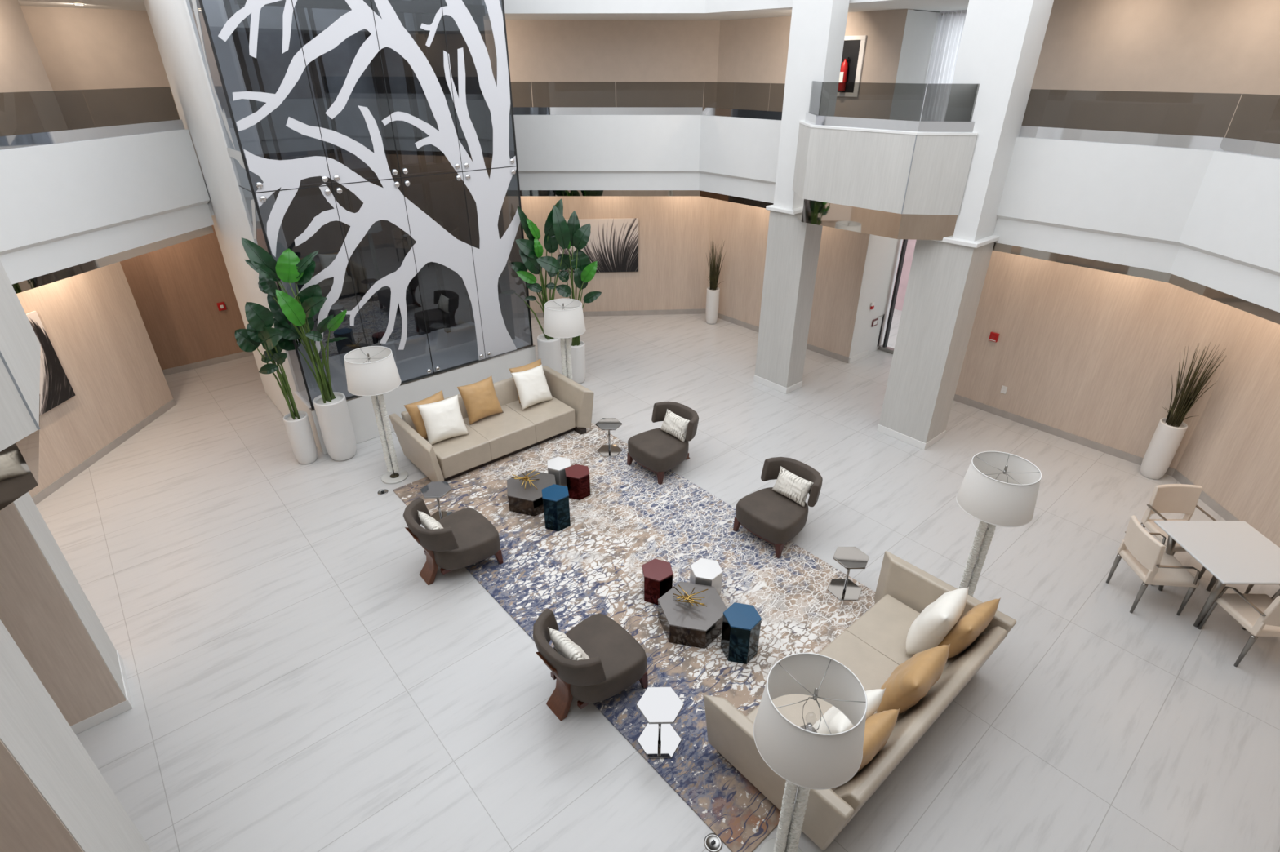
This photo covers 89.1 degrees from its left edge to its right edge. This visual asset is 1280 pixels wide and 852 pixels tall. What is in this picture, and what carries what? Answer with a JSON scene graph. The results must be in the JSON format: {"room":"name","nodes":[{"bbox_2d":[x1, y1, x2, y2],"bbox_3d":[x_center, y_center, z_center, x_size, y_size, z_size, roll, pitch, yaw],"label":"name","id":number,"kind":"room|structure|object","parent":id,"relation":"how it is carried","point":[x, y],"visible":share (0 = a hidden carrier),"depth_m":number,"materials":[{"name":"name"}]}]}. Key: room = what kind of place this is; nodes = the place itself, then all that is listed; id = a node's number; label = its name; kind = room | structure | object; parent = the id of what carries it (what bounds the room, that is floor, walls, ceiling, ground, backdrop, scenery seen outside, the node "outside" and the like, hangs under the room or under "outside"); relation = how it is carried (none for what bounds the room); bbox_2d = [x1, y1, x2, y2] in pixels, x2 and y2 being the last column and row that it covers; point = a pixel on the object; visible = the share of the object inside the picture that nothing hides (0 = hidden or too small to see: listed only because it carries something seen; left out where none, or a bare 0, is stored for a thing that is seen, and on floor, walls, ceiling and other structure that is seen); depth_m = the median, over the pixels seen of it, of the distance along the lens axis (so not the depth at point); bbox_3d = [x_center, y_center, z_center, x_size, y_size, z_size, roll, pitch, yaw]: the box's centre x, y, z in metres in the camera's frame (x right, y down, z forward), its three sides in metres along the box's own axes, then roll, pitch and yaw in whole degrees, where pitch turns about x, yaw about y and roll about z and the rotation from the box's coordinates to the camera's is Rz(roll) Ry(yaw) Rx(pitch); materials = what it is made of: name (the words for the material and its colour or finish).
{"room":"hotel lobby","nodes":[
{"label":"hotel lobby","id":0,"kind":"room"},
{"bbox_2d":[0,492,132,734],"bbox_3d":[-4.811,-0.543,3.970,0.740,6.700,0.790,-23,36,-35],"label":"pillar","id":1,"kind":"structure","parent":0,"point":[45,610],"depth_m":4.99,"materials":[{"name":"grey wood"}]},
{"bbox_2d":[0,619,151,851],"bbox_3d":[-3.160,0.378,2.310,0.740,6.700,0.980,-23,36,-35],"label":"pillar","id":2,"kind":"structure","parent":0,"point":[54,797],"depth_m":3.09,"materials":[{"name":"paint"}]},
{"bbox_2d":[0,0,173,497],"bbox_3d":[-7.729,-1.879,7.588,0.912,5.530,6.005,-4,29,-7],"label":"wall","id":3,"kind":"structure","parent":0,"point":[92,322],"depth_m":8.72,"materials":[{"name":"beige wood"}]},
{"bbox_2d":[26,311,75,415],"bbox_3d":[-7.524,-0.532,7.653,0.031,1.170,1.600,0,29,1],"label":"painting","id":4,"kind":"object","parent":3,"relation":"attached to","point":[55,388],"visible":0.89,"depth_m":8.24},
{"bbox_2d":[31,388,176,504],"bbox_3d":[-7.639,0.483,8.916,0.770,0.110,6.014,-4,29,-7],"label":"baseboard","id":5,"kind":"structure","parent":3,"relation":"attached to","point":[37,498],"depth_m":9.07,"materials":[{"name":"grey stone"}]},
{"bbox_2d":[0,129,213,284],"bbox_3d":[-6.229,-1.957,6.294,1.424,1.220,5.802,-4,29,-7],"label":"wall","id":6,"kind":"structure","parent":0,"point":[63,206],"depth_m":7.36,"materials":[{"name":"white paint"}]},
{"bbox_2d":[0,261,40,510],"bbox_3d":[-4.257,-0.208,3.031,2.126,1.225,2.508,-23,36,-35],"label":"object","id":7,"kind":"structure","parent":6,"relation":"attached to","point":[20,345],"depth_m":3.29,"materials":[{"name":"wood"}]},
{"bbox_2d":[0,86,185,150],"bbox_3d":[-6.178,-2.721,5.899,1.228,0.500,5.686,-4,29,-7],"label":"glass railing","id":8,"kind":"object","parent":6,"relation":"on","point":[44,138],"visible":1,"depth_m":7.25,"materials":[{"name":"glass"}]},
{"bbox_2d":[12,225,213,293],"bbox_3d":[-6.206,-1.389,6.631,1.194,0.120,5.694,-4,29,-7],"label":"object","id":9,"kind":"object","parent":6,"relation":"attached to","point":[32,283],"visible":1,"depth_m":7.65,"materials":[{"name":"brown metal"}]},
{"bbox_2d":[20,5,245,369],"bbox_3d":[-6.151,-4.072,11.543,5.552,5.530,0.970,-23,36,-35],"label":"wall","id":10,"kind":"structure","parent":0,"point":[80,50],"depth_m":10.00,"materials":[{"name":"wood"}]},
{"bbox_2d":[161,351,253,376],"bbox_3d":[-6.338,-1.788,13.013,5.461,0.110,0.722,-17,33,-28],"label":"baseboard","id":11,"kind":"structure","parent":10,"relation":"attached to","point":[242,354],"depth_m":11.86,"materials":[{"name":"grey stone"}]},
{"bbox_2d":[216,302,226,311],"bbox_3d":[-7.514,-2.148,11.672,0.120,0.140,0.055,-23,36,-35],"label":"fire alarm strobe","id":12,"kind":"object","parent":10,"relation":"attached to","point":[221,306],"visible":1,"depth_m":11.66,"materials":[{"name":"red plastic"}]},
{"bbox_2d":[207,200,214,215],"bbox_3d":[-0.762,-1.646,6.208,15.820,0.540,20.200,-23,36,-35],"label":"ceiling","id":13,"kind":"structure","parent":0,"point":[211,211],"depth_m":9.10,"materials":[{"name":"white paint"}]},
{"bbox_2d":[143,0,318,416],"bbox_3d":[-5.471,-3.191,8.747,0.490,6.700,1.940,-23,36,-35],"label":"wall","id":14,"kind":"structure","parent":0,"point":[173,23],"depth_m":8.00,"materials":[{"name":"white paint"}]},
{"bbox_2d":[17,0,968,20],"bbox_3d":[-0.762,-3.881,4.969,15.820,0.530,20.200,-23,36,-35],"label":"ceiling","id":15,"kind":"structure","parent":0,"point":[650,10],"depth_m":10.06,"materials":[{"name":"white paint"}]},
{"bbox_2d":[919,9,967,120],"bbox_3d":[4.823,-5.231,10.014,0.069,2.000,0.880,-23,36,-35],"label":"sheer curtain","id":16,"kind":"object","parent":15,"relation":"hanging from","point":[950,24],"visible":0.24,"depth_m":10.02,"materials":[{"name":"white fabric"}]},
{"bbox_2d":[506,115,781,203],"bbox_3d":[-0.326,-4.685,11.216,6.470,1.220,1.489,8,30,13],"label":"wall","id":17,"kind":"structure","parent":0,"point":[731,156],"depth_m":11.20,"materials":[{"name":"white paint"}]},
{"bbox_2d":[505,190,773,208],"bbox_3d":[-0.350,-4.099,11.520,6.363,0.120,1.261,8,30,13],"label":"mirror back trim","id":18,"kind":"object","parent":17,"relation":"attached to","point":[509,193],"visible":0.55,"depth_m":11.71,"materials":[{"name":"brown metal"}]},
{"bbox_2d":[509,81,782,120],"bbox_3d":[-0.359,-5.415,10.760,6.355,0.500,1.294,8,30,13],"label":"glass railing","id":19,"kind":"object","parent":17,"relation":"on","point":[723,112],"visible":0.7,"depth_m":11.02,"materials":[{"name":"glass"}]},
{"bbox_2d":[35,308,1279,851],"bbox_3d":[0.518,0.695,8.854,19.500,0.200,20.500,-23,36,-35],"label":"floor","id":20,"kind":"structure","parent":0,"point":[296,682],"depth_m":6.09,"materials":[{"name":"tile"}]},
{"bbox_2d":[234,302,317,464],"bbox_3d":[-4.703,-0.500,8.422,0.563,2.309,0.382,-7,30,-13],"label":"potted palm","id":21,"kind":"object","parent":20,"relation":"on","point":[259,331],"visible":1,"depth_m":8.27,"materials":[{"name":"green plant"}]},
{"bbox_2d":[283,410,317,464],"bbox_3d":[-4.617,0.172,8.869,0.300,0.700,0.300,-23,36,-35],"label":"pot","id":22,"kind":"object","parent":21,"relation":"on","point":[298,428],"depth_m":8.76,"materials":[{"name":"white ceramic"}]},
{"bbox_2d":[241,237,356,461],"bbox_3d":[-4.141,-0.898,8.386,1.073,3.040,0.519,-2,29,-3],"label":"potted palm","id":23,"kind":"object","parent":20,"relation":"on","point":[331,407],"visible":0.99,"depth_m":8.15,"materials":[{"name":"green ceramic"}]},
{"bbox_2d":[312,391,356,461],"bbox_3d":[-4.168,0.024,8.929,0.400,0.900,0.400,-23,36,-35],"label":"pot","id":24,"kind":"object","parent":23,"relation":"on","point":[332,413],"depth_m":8.77,"materials":[{"name":"white ceramic"}]},
{"bbox_2d":[191,0,536,454],"bbox_3d":[-3.886,-3.479,9.370,3.580,6.600,2.385,-23,36,-35],"label":"partition wall","id":25,"kind":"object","parent":20,"relation":"on","point":[382,126],"visible":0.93,"depth_m":9.31,"materials":[{"name":"glass"}]},
{"bbox_2d":[343,346,408,484],"bbox_3d":[-3.271,-0.099,8.238,0.624,1.785,0.624,-3,29,-5],"label":"floor lamp","id":26,"kind":"object","parent":20,"relation":"on","point":[371,371],"visible":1,"depth_m":7.95,"materials":[{"name":"fabric"}]},
{"bbox_2d":[377,488,387,495],"bbox_3d":[-3.310,0.844,8.359,0.130,0.018,0.130,-23,36,-35],"label":"floor outlet","id":27,"kind":"object","parent":20,"relation":"on","point":[384,491],"visible":1,"depth_m":8.35,"materials":[{"name":"metal"}]},
{"bbox_2d":[502,198,569,374],"bbox_3d":[-1.610,-1.985,10.345,1.062,3.041,0.510,-11,31,-20],"label":"potted palm","id":28,"kind":"object","parent":20,"relation":"on","point":[531,252],"visible":0.81,"depth_m":10.06,"materials":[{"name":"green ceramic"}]},
{"bbox_2d":[537,333,562,374],"bbox_3d":[-1.504,-1.090,10.960,0.400,0.880,0.400,-23,36,-35],"label":"pot","id":29,"kind":"object","parent":28,"relation":"on","point":[548,348],"depth_m":10.72,"materials":[{"name":"white ceramic"}]},
{"bbox_2d":[543,298,586,379],"bbox_3d":[-1.119,-1.012,9.886,0.624,1.785,0.624,-3,29,-5],"label":"floor lamp","id":30,"kind":"object","parent":20,"relation":"on","point":[564,320],"visible":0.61,"depth_m":9.43,"materials":[{"name":"fabric"}]},
{"bbox_2d":[555,210,601,383],"bbox_3d":[-0.983,-2.023,10.613,0.753,2.847,0.304,1,29,2],"label":"potted palm","id":31,"kind":"object","parent":20,"relation":"on","point":[584,272],"visible":0.8,"depth_m":10.39,"materials":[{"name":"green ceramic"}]},
{"bbox_2d":[569,341,586,383],"bbox_3d":[-1.082,-1.086,11.139,0.300,0.700,0.300,-23,36,-35],"label":"pot","id":32,"kind":"object","parent":31,"relation":"on","point":[578,348],"depth_m":11.01,"materials":[{"name":"white ceramic"}]},
{"bbox_2d":[392,422,875,851],"bbox_3d":[-0.098,1.433,7.302,3.040,0.012,5.940,-23,36,-35],"label":"area rug","id":33,"kind":"object","parent":20,"relation":"on","point":[628,520],"visible":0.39,"depth_m":6.89,"materials":[{"name":"carpet"}]},
{"bbox_2d":[420,481,453,520],"bbox_3d":[-2.394,0.935,7.728,0.369,0.445,0.320,0,29,-1],"label":"table","id":34,"kind":"object","parent":33,"relation":"on","point":[433,490],"visible":0.62,"depth_m":7.65,"materials":[{"name":"metal"}]},
{"bbox_2d":[403,497,503,585],"bbox_3d":[-2.014,1.182,6.971,0.862,0.773,0.764,-23,36,-35],"label":"lounge chair","id":35,"kind":"object","parent":33,"relation":"on","point":[467,538],"visible":0.94,"depth_m":6.84,"materials":[{"name":"grey fabric"}]},
{"bbox_2d":[417,511,443,529],"bbox_3d":[-2.138,1.076,6.789,0.189,0.284,0.471,-22,36,-35],"label":"lumbar cushion","id":36,"kind":"object","parent":35,"relation":"on","point":[428,522],"visible":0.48,"depth_m":6.72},
{"bbox_2d":[388,365,594,481],"bbox_3d":[-2.023,-0.028,9.216,2.535,0.687,1.235,-23,36,-35],"label":"sofa","id":37,"kind":"object","parent":33,"relation":"on","point":[491,439],"visible":0.84,"depth_m":9.10,"materials":[{"name":"fabric"}]},
{"bbox_2d":[404,390,444,439],"bbox_3d":[-2.817,-0.131,8.776,0.585,0.538,0.286,-26,38,-38],"label":"cushion","id":38,"kind":"object","parent":37,"relation":"on","point":[412,409],"visible":0.33,"depth_m":8.64,"materials":[{"name":"gold fabric"}]},
{"bbox_2d":[417,394,469,444],"bbox_3d":[-2.618,-0.075,8.671,0.560,0.506,0.316,-19,34,-30],"label":"cushion","id":39,"kind":"object","parent":37,"relation":"on","point":[442,420],"visible":0.99,"depth_m":8.59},
{"bbox_2d":[457,376,503,425],"bbox_3d":[-2.247,-0.365,9.193,0.560,0.520,0.302,-24,37,-36],"label":"cushion","id":40,"kind":"object","parent":37,"relation":"on","point":[480,399],"visible":1,"depth_m":9.10,"materials":[{"name":"gold fabric"}]},
{"bbox_2d":[509,358,551,404],"bbox_3d":[-1.642,-0.677,9.740,0.560,0.507,0.263,-24,37,-36],"label":"cushion","id":41,"kind":"object","parent":37,"relation":"on","point":[538,362],"visible":0.17,"depth_m":9.65,"materials":[{"name":"fabric"}]},
{"bbox_2d":[511,364,552,409],"bbox_3d":[-1.578,-0.576,9.574,0.318,0.544,0.610,24,37,36],"label":"cushion","id":42,"kind":"object","parent":37,"relation":"on","point":[531,384],"visible":1,"depth_m":9.48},
{"bbox_2d":[506,470,555,516],"bbox_3d":[-1.346,0.834,8.123,0.688,0.240,0.598,-23,36,-35],"label":"coffee table","id":43,"kind":"object","parent":33,"relation":"on","point":[529,500],"visible":0.81,"depth_m":7.93,"materials":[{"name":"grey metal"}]},
{"bbox_2d":[511,469,540,489],"bbox_3d":[-1.392,0.666,7.982,0.342,0.185,0.313,-9,30,-16],"label":"sculpture","id":44,"kind":"object","parent":43,"relation":"on","point":[526,478],"visible":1,"depth_m":8.00,"materials":[{"name":"gold metal"}]},
{"bbox_2d":[541,484,570,531],"bbox_3d":[-0.988,0.966,7.673,0.348,0.445,0.303,-23,36,-35],"label":"stool","id":45,"kind":"object","parent":33,"relation":"on","point":[555,497],"visible":1,"depth_m":7.56,"materials":[{"name":"stone"}]},
{"bbox_2d":[546,456,570,486],"bbox_3d":[-1.048,0.612,8.462,0.338,0.300,0.294,-21,35,-33],"label":"stool","id":46,"kind":"object","parent":33,"relation":"on","point":[557,466],"visible":0.73,"depth_m":8.34,"materials":[{"name":"grey mirror"}]},
{"bbox_2d":[564,464,590,500],"bbox_3d":[-0.789,0.712,8.246,0.338,0.335,0.294,-23,36,-35],"label":"stool","id":47,"kind":"object","parent":33,"relation":"on","point":[577,476],"visible":0.93,"depth_m":8.14,"materials":[{"name":"red mirror"}]},
{"bbox_2d":[533,608,648,721],"bbox_3d":[-0.441,1.971,5.548,0.862,0.773,0.764,-23,36,-35],"label":"lounge chair","id":48,"kind":"object","parent":33,"relation":"on","point":[616,661],"visible":0.94,"depth_m":5.44,"materials":[{"name":"brown fabric"}]},
{"bbox_2d":[547,627,589,661],"bbox_3d":[-0.562,1.864,5.367,0.203,0.284,0.475,-21,35,-33],"label":"lumbar cushion","id":49,"kind":"object","parent":48,"relation":"on","point":[566,647],"visible":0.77,"depth_m":5.29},
{"bbox_2d":[595,417,622,457],"bbox_3d":[-0.432,0.160,9.127,0.369,0.445,0.320,0,29,-1],"label":"table","id":50,"kind":"object","parent":33,"relation":"on","point":[605,424],"visible":1,"depth_m":9.11,"materials":[{"name":"metal"}]},
{"bbox_2d":[641,558,672,605],"bbox_3d":[0.175,1.597,6.649,0.338,0.335,0.294,-20,35,-32],"label":"stool","id":51,"kind":"object","parent":33,"relation":"on","point":[657,575],"visible":0.92,"depth_m":6.54,"materials":[{"name":"red mirror"}]},
{"bbox_2d":[636,687,684,759],"bbox_3d":[0.158,2.359,5.161,0.369,0.445,0.320,0,29,-1],"label":"table","id":52,"kind":"object","parent":33,"relation":"on","point":[660,707],"visible":1,"depth_m":5.15,"materials":[{"name":"metal"}]},
{"bbox_2d":[626,401,698,484],"bbox_3d":[0.334,0.199,8.744,0.862,0.773,0.764,-23,36,-35],"label":"lounge chair","id":53,"kind":"object","parent":33,"relation":"on","point":[657,451],"visible":0.92,"depth_m":8.59,"materials":[{"name":"grey fabric"}]},
{"bbox_2d":[660,408,690,442],"bbox_3d":[0.471,-0.004,8.738,0.198,0.284,0.470,-23,36,-35],"label":"lumbar cushion","id":54,"kind":"object","parent":53,"relation":"on","point":[673,424],"visible":0.96,"depth_m":8.66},
{"bbox_2d":[657,582,727,648],"bbox_3d":[0.509,1.831,6.324,0.598,0.240,0.688,24,37,37],"label":"coffee table","id":55,"kind":"object","parent":33,"relation":"on","point":[684,624],"visible":0.83,"depth_m":6.17,"materials":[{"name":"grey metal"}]},
{"bbox_2d":[672,585,708,607],"bbox_3d":[0.490,1.623,6.232,0.347,0.208,0.319,0,29,0],"label":"sculpture","id":56,"kind":"object","parent":55,"relation":"on","point":[686,597],"visible":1,"depth_m":6.23,"materials":[{"name":"gold metal"}]},
{"bbox_2d":[689,558,723,595],"bbox_3d":[0.679,1.586,6.705,0.338,0.300,0.294,-25,38,-38],"label":"stool","id":57,"kind":"object","parent":33,"relation":"on","point":[707,572],"visible":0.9,"depth_m":6.61,"materials":[{"name":"grey mirror"}]},
{"bbox_2d":[720,602,761,664],"bbox_3d":[0.925,1.907,5.976,0.303,0.445,0.348,24,37,37],"label":"stool","id":58,"kind":"object","parent":33,"relation":"on","point":[741,623],"visible":1,"depth_m":5.87,"materials":[{"name":"blue mirror"}]},
{"bbox_2d":[733,457,822,558],"bbox_3d":[1.608,0.902,7.476,0.862,0.773,0.764,-23,36,-35],"label":"lounge chair","id":59,"kind":"object","parent":33,"relation":"on","point":[771,516],"visible":0.89,"depth_m":7.33,"materials":[{"name":"grey fabric"}]},
{"bbox_2d":[772,466,813,507],"bbox_3d":[1.743,0.700,7.468,0.200,0.284,0.470,-23,36,-35],"label":"lumbar cushion","id":60,"kind":"object","parent":59,"relation":"on","point":[788,484],"visible":1,"depth_m":7.40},
{"bbox_2d":[827,546,869,600],"bbox_3d":[2.136,1.519,6.676,0.369,0.445,0.320,0,29,-1],"label":"table","id":61,"kind":"object","parent":33,"relation":"on","point":[850,557],"visible":1,"depth_m":6.66,"materials":[{"name":"metal"}]},
{"bbox_2d":[703,551,1016,850],"bbox_3d":[1.836,2.121,5.340,2.535,0.687,1.235,-23,36,-35],"label":"sofa","id":62,"kind":"object","parent":33,"relation":"on","point":[873,646],"visible":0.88,"depth_m":5.05,"materials":[{"name":"fabric"}]},
{"bbox_2d":[812,688,885,734],"bbox_3d":[1.468,2.133,4.697,0.563,0.484,0.313,-23,37,-36],"label":"cushion","id":63,"kind":"object","parent":62,"relation":"on","point":[837,722],"visible":0.34,"depth_m":4.58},
{"bbox_2d":[857,708,900,773],"bbox_3d":[1.523,2.227,4.538,0.560,0.505,0.296,-23,36,-35],"label":"cushion","id":64,"kind":"object","parent":62,"relation":"on","point":[879,726],"visible":0.49,"depth_m":4.40,"materials":[{"name":"gold fabric"}]},
{"bbox_2d":[876,644,950,714],"bbox_3d":[2.098,1.956,5.015,0.330,0.530,0.580,24,37,36],"label":"cushion","id":65,"kind":"object","parent":62,"relation":"on","point":[913,679],"visible":0.97,"depth_m":4.87,"materials":[{"name":"fabric"}]},
{"bbox_2d":[905,586,968,655],"bbox_3d":[2.525,1.654,5.540,0.325,0.581,0.609,22,36,34],"label":"cushion","id":66,"kind":"object","parent":62,"relation":"on","point":[928,630],"visible":0.97,"depth_m":5.39,"materials":[{"name":"fabric"}]},
{"bbox_2d":[935,597,1000,658],"bbox_3d":[2.744,1.707,5.475,0.559,0.515,0.285,-25,38,-38],"label":"cushion","id":67,"kind":"object","parent":62,"relation":"on","point":[971,624],"visible":0.8,"depth_m":5.32,"materials":[{"name":"gold fabric"}]},
{"bbox_2d":[704,833,722,851],"bbox_3d":[0.517,2.938,4.582,0.130,0.018,0.130,-23,36,-35],"label":"floor outlet","id":68,"kind":"object","parent":20,"relation":"on","point":[713,843],"visible":1,"depth_m":4.58,"materials":[{"name":"metal"}]},
{"bbox_2d":[705,240,725,324],"bbox_3d":[1.535,-2.991,13.470,0.388,1.770,0.411,-23,36,-35],"label":"grass planter","id":69,"kind":"object","parent":20,"relation":"on","point":[713,291],"visible":1,"depth_m":13.47,"materials":[{"name":"white ceramic"}]},
{"bbox_2d":[753,653,867,851],"bbox_3d":[0.979,2.234,4.029,0.624,1.785,0.624,-3,29,-5],"label":"floor lamp","id":70,"kind":"object","parent":20,"relation":"on","point":[806,759],"visible":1,"depth_m":3.69,"materials":[{"name":"fabric"}]},
{"bbox_2d":[800,723,817,733],"bbox_3d":[0.979,1.760,3.766,0.110,0.080,0.110,-23,36,-35],"label":"socket","id":71,"kind":"object","parent":70,"relation":"attached to","point":[808,727],"depth_m":3.76,"materials":[{"name":"metal"}]},
{"bbox_2d":[955,451,1041,596],"bbox_3d":[3.167,1.119,6.040,0.624,1.785,0.624,7,30,12],"label":"floor lamp","id":72,"kind":"object","parent":20,"relation":"on","point":[997,488],"visible":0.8,"depth_m":5.67,"materials":[{"name":"fabric"}]},
{"bbox_2d":[1106,515,1199,615],"bbox_3d":[5.141,1.394,6.489,0.556,0.870,0.536,2,29,3],"label":"dining chair","id":73,"kind":"object","parent":20,"relation":"on","point":[1146,556],"visible":0.98,"depth_m":6.36,"materials":[{"name":"fabric"}]},
{"bbox_2d":[1140,484,1216,579],"bbox_3d":[5.766,1.130,6.965,0.536,0.870,0.556,0,29,0],"label":"dining chair","id":74,"kind":"object","parent":20,"relation":"on","point":[1167,498],"visible":0.66,"depth_m":7.00,"materials":[{"name":"fabric"}]},
{"bbox_2d":[1140,343,1226,479],"bbox_3d":[6.801,-0.145,8.226,0.447,1.877,0.453,-23,36,-35],"label":"grass planter","id":75,"kind":"object","parent":20,"relation":"on","point":[1168,435],"visible":1,"depth_m":8.27,"materials":[{"name":"white ceramic"}]},
{"bbox_2d":[1154,520,1279,627],"bbox_3d":[5.695,1.513,6.401,0.920,0.753,0.920,0,29,0],"label":"dining table","id":76,"kind":"object","parent":20,"relation":"on","point":[1233,552],"visible":0.87,"depth_m":6.23,"materials":[{"name":"laminate"}]},
{"bbox_2d":[1197,586,1279,666],"bbox_3d":[5.663,1.721,5.899,0.536,0.870,0.556,0,29,1],"label":"dining chair","id":77,"kind":"object","parent":20,"relation":"on","point":[1258,614],"visible":0.92,"depth_m":5.88,"materials":[{"name":"fabric"}]},
{"bbox_2d":[1244,546,1279,594],"bbox_3d":[6.488,1.494,6.308,0.556,0.870,0.536,0,29,1],"label":"dining chair","id":78,"kind":"object","parent":20,"relation":"on","point":[1250,587],"visible":0.04,"depth_m":6.64,"materials":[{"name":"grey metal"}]},
{"bbox_2d":[502,195,869,360],"bbox_3d":[0.321,-3.525,13.197,8.210,2.970,2.126,9,30,15],"label":"wall","id":79,"kind":"structure","parent":0,"point":[676,233],"depth_m":13.27,"materials":[{"name":"beige wood"}]},
{"bbox_2d":[559,217,638,272],"bbox_3d":[-0.851,-3.740,13.492,1.640,1.100,0.032,-2,29,-4],"label":"painting","id":80,"kind":"object","parent":79,"relation":"attached to","point":[613,243],"visible":0.6,"depth_m":13.48},
{"bbox_2d":[512,308,848,363],"bbox_3d":[0.277,-2.228,13.807,8.054,0.110,1.940,8,30,15],"label":"baseboard","id":81,"kind":"structure","parent":79,"relation":"attached to","point":[629,313],"depth_m":14.18,"materials":[{"name":"grey stone"}]},
{"bbox_2d":[483,8,914,119],"bbox_3d":[0.321,-6.170,11.730,8.210,2.040,2.126,9,30,15],"label":"wall","id":82,"kind":"structure","parent":0,"point":[553,63],"depth_m":11.78,"materials":[{"name":"paint"}]},
{"bbox_2d":[836,35,866,97],"bbox_3d":[3.239,-5.673,10.255,0.030,0.840,0.600,-23,36,-35],"label":"upper cabinet","id":83,"kind":"object","parent":82,"relation":"attached to","point":[854,46],"visible":0.59,"depth_m":10.14,"materials":[{"name":"white metal"}]},
{"bbox_2d":[838,57,848,91],"bbox_3d":[3.204,-5.564,10.276,0.112,0.470,0.144,-23,36,-35],"label":"fire extinguisher","id":84,"kind":"object","parent":83,"relation":"in","point":[844,68],"visible":0.85,"depth_m":10.23,"materials":[{"name":"red metal"}]},
{"bbox_2d":[792,120,977,239],"bbox_3d":[3.467,-3.463,8.904,2.126,1.225,2.508,-23,36,-35],"label":"balcony","id":85,"kind":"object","parent":82,"relation":"attached to","point":[896,184],"depth_m":8.07,"materials":[{"name":"grey wood"}]},
{"bbox_2d":[804,80,974,132],"bbox_3d":[2.924,-3.989,8.073,0.555,0.500,2.418,-23,36,-35],"label":"glass railing","id":86,"kind":"object","parent":85,"relation":"on","point":[813,118],"visible":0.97,"depth_m":7.77,"materials":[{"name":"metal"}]},
{"bbox_2d":[753,0,849,394],"bbox_3d":[2.373,-3.660,9.594,0.520,6.700,0.790,-23,36,-35],"label":"pillar","id":87,"kind":"structure","parent":0,"point":[817,27],"depth_m":9.73,"materials":[{"name":"paint"}]},
{"bbox_2d":[848,8,939,363],"bbox_3d":[4.218,-3.785,11.047,1.147,5.510,0.180,-23,36,-35],"label":"wall","id":88,"kind":"structure","parent":0,"point":[882,255],"depth_m":11.06,"materials":[{"name":"white paint"}]},
{"bbox_2d":[848,349,868,363],"bbox_3d":[4.091,-1.303,12.148,0.615,0.100,0.015,-23,36,-35],"label":"baseboard","id":89,"kind":"structure","parent":88,"relation":"attached to","point":[862,354],"depth_m":12.13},
{"bbox_2d":[877,314,884,346],"bbox_3d":[4.508,-1.785,12.296,0.230,0.640,0.012,-23,36,-35],"label":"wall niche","id":90,"kind":"object","parent":88,"relation":"attached to","point":[883,315],"visible":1,"depth_m":12.33,"materials":[{"name":"metal"}]},
{"bbox_2d":[876,0,1053,450],"bbox_3d":[4.034,-2.815,8.069,0.680,6.700,0.840,-23,36,-35],"label":"pillar","id":91,"kind":"structure","parent":0,"point":[1002,41],"depth_m":7.99,"materials":[{"name":"paint"}]},
{"bbox_2d":[955,0,1279,546],"bbox_3d":[6.739,-1.387,6.699,1.529,5.530,7.044,-8,30,-14],"label":"wall","id":92,"kind":"structure","parent":0,"point":[1092,354],"depth_m":8.05,"materials":[{"name":"beige wood"}]},
{"bbox_2d":[988,332,999,342],"bbox_3d":[5.358,-1.346,9.844,0.055,0.130,0.120,-23,36,-35],"label":"fire alarm strobe","id":93,"kind":"object","parent":92,"relation":"attached to","point":[993,336],"visible":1,"depth_m":9.83,"materials":[{"name":"red plastic"}]},
{"bbox_2d":[1000,385,1007,394],"bbox_3d":[5.600,-0.557,9.999,0.013,0.120,0.080,-23,36,-35],"label":"wall outlet","id":94,"kind":"object","parent":92,"relation":"attached to","point":[1004,388],"visible":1,"depth_m":10.00,"materials":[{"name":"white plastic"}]},
{"bbox_2d":[953,394,1239,520],"bbox_3d":[6.646,1.002,7.981,1.351,0.110,6.914,-8,30,-14],"label":"baseboard","id":95,"kind":"structure","parent":92,"relation":"attached to","point":[1205,498],"depth_m":9.32,"materials":[{"name":"wood"}]},
{"bbox_2d":[993,137,1279,312],"bbox_3d":[5.676,-1.580,5.614,1.119,1.220,6.104,-8,30,-13],"label":"wall","id":96,"kind":"structure","parent":0,"point":[1211,219],"depth_m":6.88,"materials":[{"name":"white paint"}]},
{"bbox_2d":[992,242,1279,324],"bbox_3d":[5.660,-0.993,5.917,0.891,0.120,6.022,-8,30,-13],"label":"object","id":97,"kind":"object","parent":96,"relation":"attached to","point":[1271,315],"visible":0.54,"depth_m":7.16,"materials":[{"name":"brown metal"}]},
{"bbox_2d":[1018,88,1279,159],"bbox_3d":[5.633,-2.318,5.172,0.926,0.500,6.016,-8,30,-13],"label":"glass railing","id":98,"kind":"object","parent":96,"relation":"on","point":[1237,145],"visible":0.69,"depth_m":6.71,"materials":[{"name":"glass"}]},
{"bbox_3d":[5.559,-1.929,10.319,1.140,2.970,0.160,-23,36,-35],"label":"wall","id":99,"kind":"structure","parent":0,"visible":0},
{"bbox_2d":[878,239,907,354],"bbox_3d":[5.266,-2.450,11.269,0.100,2.960,1.870,-23,36,-35],"label":"window","id":100,"kind":"structure","parent":99,"relation":"in","point":[884,348],"depth_m":12.04,"materials":[{"name":"metal"}]},
{"label":"outside","id":101,"kind":"structure","parent":0,"visible":0},
{"bbox_2d":[889,239,915,311],"bbox_3d":[5.911,-4.203,13.771,0.200,3.800,7.500,-23,36,-35],"label":"wall","id":102,"kind":"structure","parent":101,"point":[911,243],"depth_m":14.23,"materials":[{"name":"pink paint"}]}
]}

